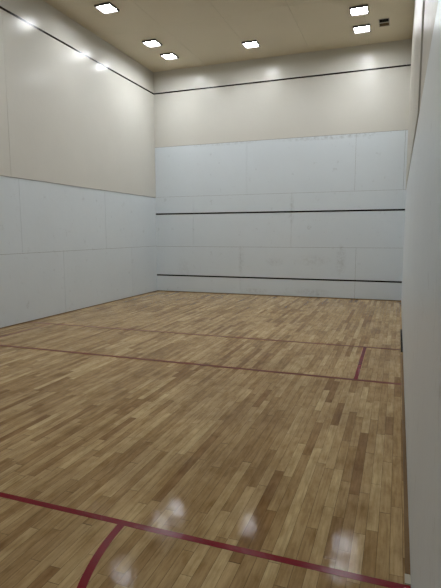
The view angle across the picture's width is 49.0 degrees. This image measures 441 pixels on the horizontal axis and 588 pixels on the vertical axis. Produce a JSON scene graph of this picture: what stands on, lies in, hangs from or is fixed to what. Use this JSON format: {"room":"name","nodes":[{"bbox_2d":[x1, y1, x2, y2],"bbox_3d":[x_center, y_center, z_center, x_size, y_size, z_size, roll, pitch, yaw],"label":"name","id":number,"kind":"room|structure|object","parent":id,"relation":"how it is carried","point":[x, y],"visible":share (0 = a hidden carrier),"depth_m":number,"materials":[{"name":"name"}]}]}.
{"room":"sports hall","nodes":[
{"label":"sports hall","id":0,"kind":"room"},
{"bbox_2d":[0,0,156,327],"bbox_3d":[-3.779,-2.097,6.601,0.160,5.591,12.350,2,8,20],"label":"wall","id":1,"kind":"structure","parent":0,"point":[78,181],"depth_m":8.98,"materials":[{"name":"white paint"}]},
{"bbox_2d":[0,6,153,94],"bbox_3d":[-3.736,-4.204,6.235,0.004,0.036,12.196,2,8,20],"label":"court boundary line","id":2,"kind":"object","parent":1,"relation":"attached to","point":[2,8],"visible":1,"depth_m":8.82,"materials":[{"name":"black paint"}]},
{"bbox_2d":[0,290,157,328],"bbox_3d":[-3.724,0.632,6.847,0.014,0.014,12.200,2,8,20],"label":"baseboard","id":3,"kind":"structure","parent":1,"relation":"attached to","point":[156,290],"depth_m":9.20,"materials":[{"name":"brown wood"}]},
{"bbox_2d":[0,291,410,587],"bbox_3d":[-0.950,0.817,5.848,6.222,0.120,12.500,2,8,20],"label":"floor","id":4,"kind":"structure","parent":0,"point":[309,469],"depth_m":3.45,"materials":[{"name":"brown wood"}]},
{"bbox_2d":[0,324,48,336],"bbox_3d":[-3.063,0.579,7.303,0.040,0.001,1.457,2,8,20],"label":"floor line","id":5,"kind":"object","parent":4,"relation":"on","point":[46,324],"visible":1,"depth_m":7.44,"materials":[{"name":"red paint"}]},
{"bbox_2d":[77,524,123,587],"bbox_3d":[-0.276,1.299,1.517,0.431,0.001,1.965,-4,8,-25],"label":"arc","id":6,"kind":"object","parent":4,"relation":"on","point":[83,582],"visible":1,"depth_m":2.22,"materials":[{"name":"red paint"}]},
{"bbox_2d":[0,345,400,384],"bbox_3d":[-0.986,0.768,5.753,5.882,0.001,0.050,2,8,20],"label":"short line","id":7,"kind":"object","parent":4,"relation":"on","point":[0,345],"visible":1,"depth_m":5.40,"materials":[{"name":"red paint"}]},
{"bbox_2d":[0,492,410,587],"bbox_3d":[-1.979,1.114,3.026,5.905,0.001,0.040,2,8,20],"label":"court line","id":8,"kind":"object","parent":4,"relation":"on","point":[359,577],"visible":1,"depth_m":2.31,"materials":[{"name":"red paint"}]},
{"bbox_2d":[31,322,399,349],"bbox_3d":[-0.473,0.590,7.157,5.874,0.001,0.046,2,8,20],"label":"service line","id":9,"kind":"object","parent":4,"relation":"on","point":[31,322],"visible":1,"depth_m":6.96,"materials":[{"name":"red paint"}]},
{"bbox_2d":[354,347,366,378],"bbox_3d":[1.625,0.779,5.601,0.040,0.001,1.457,2,8,20],"label":"floor line","id":10,"kind":"object","parent":4,"relation":"on","point":[364,348],"visible":1,"depth_m":5.49,"materials":[{"name":"red paint"}]},
{"bbox_2d":[43,0,414,71],"bbox_3d":[-0.966,-4.666,5.158,6.222,0.150,12.500,2,8,20],"label":"ceiling","id":11,"kind":"structure","parent":0,"point":[199,32],"depth_m":9.17,"materials":[{"name":"paint"}]},
{"bbox_2d":[94,2,118,13],"bbox_3d":[-1.980,-4.981,8.432,0.310,0.036,0.310,2,8,20],"label":"recessed light","id":12,"kind":"object","parent":11,"relation":"in","point":[108,7],"visible":1,"depth_m":8.43,"materials":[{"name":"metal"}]},
{"bbox_2d":[142,39,161,47],"bbox_3d":[-1.413,-5.180,10.001,0.310,0.036,0.310,2,8,20],"label":"recessed light","id":13,"kind":"object","parent":11,"relation":"in","point":[150,43],"visible":1,"depth_m":10.02,"materials":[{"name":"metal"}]},
{"bbox_2d":[160,52,178,59],"bbox_3d":[-1.132,-5.273,10.733,0.310,0.036,0.310,2,8,20],"label":"recessed light","id":14,"kind":"object","parent":11,"relation":"in","point":[167,56],"visible":1,"depth_m":10.74,"materials":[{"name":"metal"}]},
{"bbox_2d":[242,40,259,48],"bbox_3d":[0.636,-5.195,10.070,0.310,0.036,0.310,2,8,20],"label":"recessed light","id":15,"kind":"object","parent":11,"relation":"in","point":[253,43],"visible":1,"depth_m":10.10,"materials":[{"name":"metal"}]},
{"bbox_2d":[349,4,368,15],"bbox_3d":[2.449,-5.009,8.546,0.310,0.036,0.310,2,8,20],"label":"recessed light","id":16,"kind":"object","parent":11,"relation":"in","point":[361,9],"visible":1,"depth_m":8.56,"materials":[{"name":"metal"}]},
{"bbox_2d":[353,24,370,33],"bbox_3d":[2.725,-5.107,9.323,0.310,0.036,0.310,2,8,20],"label":"recessed light","id":17,"kind":"object","parent":11,"relation":"in","point":[364,28],"visible":1,"depth_m":9.33,"materials":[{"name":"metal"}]},
{"bbox_2d":[378,18,389,26],"bbox_3d":[3.069,-5.090,9.070,0.196,0.010,0.356,2,8,20],"label":"ceiling vent","id":18,"kind":"object","parent":11,"relation":"in","point":[383,22],"visible":1,"depth_m":9.06,"materials":[{"name":"metal"}]},
{"bbox_2d":[153,39,411,299],"bbox_3d":[1.161,-2.697,11.249,5.922,5.591,0.154,2,8,20],"label":"wall","id":19,"kind":"structure","parent":0,"point":[335,141],"depth_m":11.04,"materials":[{"name":"white paint"}]},
{"bbox_2d":[157,274,401,282],"bbox_3d":[1.142,-0.376,11.471,5.922,0.034,0.003,2,8,20],"label":"tin line","id":20,"kind":"object","parent":19,"relation":"attached to","point":[157,274],"visible":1,"depth_m":11.33,"materials":[{"name":"black paint"}]},
{"bbox_2d":[158,290,400,300],"bbox_3d":[1.148,0.029,11.513,5.908,0.016,0.016,2,8,20],"label":"baseboard","id":21,"kind":"structure","parent":19,"relation":"attached to","point":[158,290],"depth_m":11.33,"materials":[{"name":"brown wood"}]},
{"bbox_2d":[156,209,404,214],"bbox_3d":[1.138,-1.909,11.278,5.922,0.036,0.003,2,8,20],"label":"service line","id":22,"kind":"object","parent":19,"relation":"attached to","point":[368,209],"depth_m":11.16,"materials":[{"name":"black paint"}]},
{"bbox_2d":[154,64,410,94],"bbox_3d":[1.128,-4.807,10.909,5.898,0.032,0.003,2,8,20],"label":"court boundary line","id":23,"kind":"object","parent":19,"relation":"attached to","point":[408,64],"visible":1,"depth_m":10.77,"materials":[{"name":"black paint"}]},
{"bbox_2d":[401,0,440,587],"bbox_3d":[1.914,-1.854,4.534,0.160,5.591,12.350,2,8,20],"label":"wall","id":24,"kind":"structure","parent":0,"point":[421,271],"depth_m":1.96,"materials":[{"name":"white paint"}]},
{"bbox_2d":[400,329,402,351],"bbox_3d":[2.512,0.632,6.712,0.024,0.010,1.470,2,8,20],"label":"trim","id":25,"kind":"structure","parent":24,"relation":"attached to","point":[400,329],"depth_m":6.54,"materials":[{"name":"grey"}]},
{"bbox_2d":[401,355,410,574],"bbox_3d":[1.507,0.981,3.982,0.022,0.007,4.030,2,8,20],"label":"baseboard","id":26,"kind":"structure","parent":24,"relation":"attached to","point":[406,515],"depth_m":2.80,"materials":[{"name":"brown wood"}]},
{"bbox_2d":[405,574,410,584],"bbox_3d":[0.803,1.223,2.074,0.024,0.006,0.062,2,8,20],"label":"trim","id":27,"kind":"structure","parent":24,"relation":"attached to","point":[407,576],"depth_m":2.07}
]}

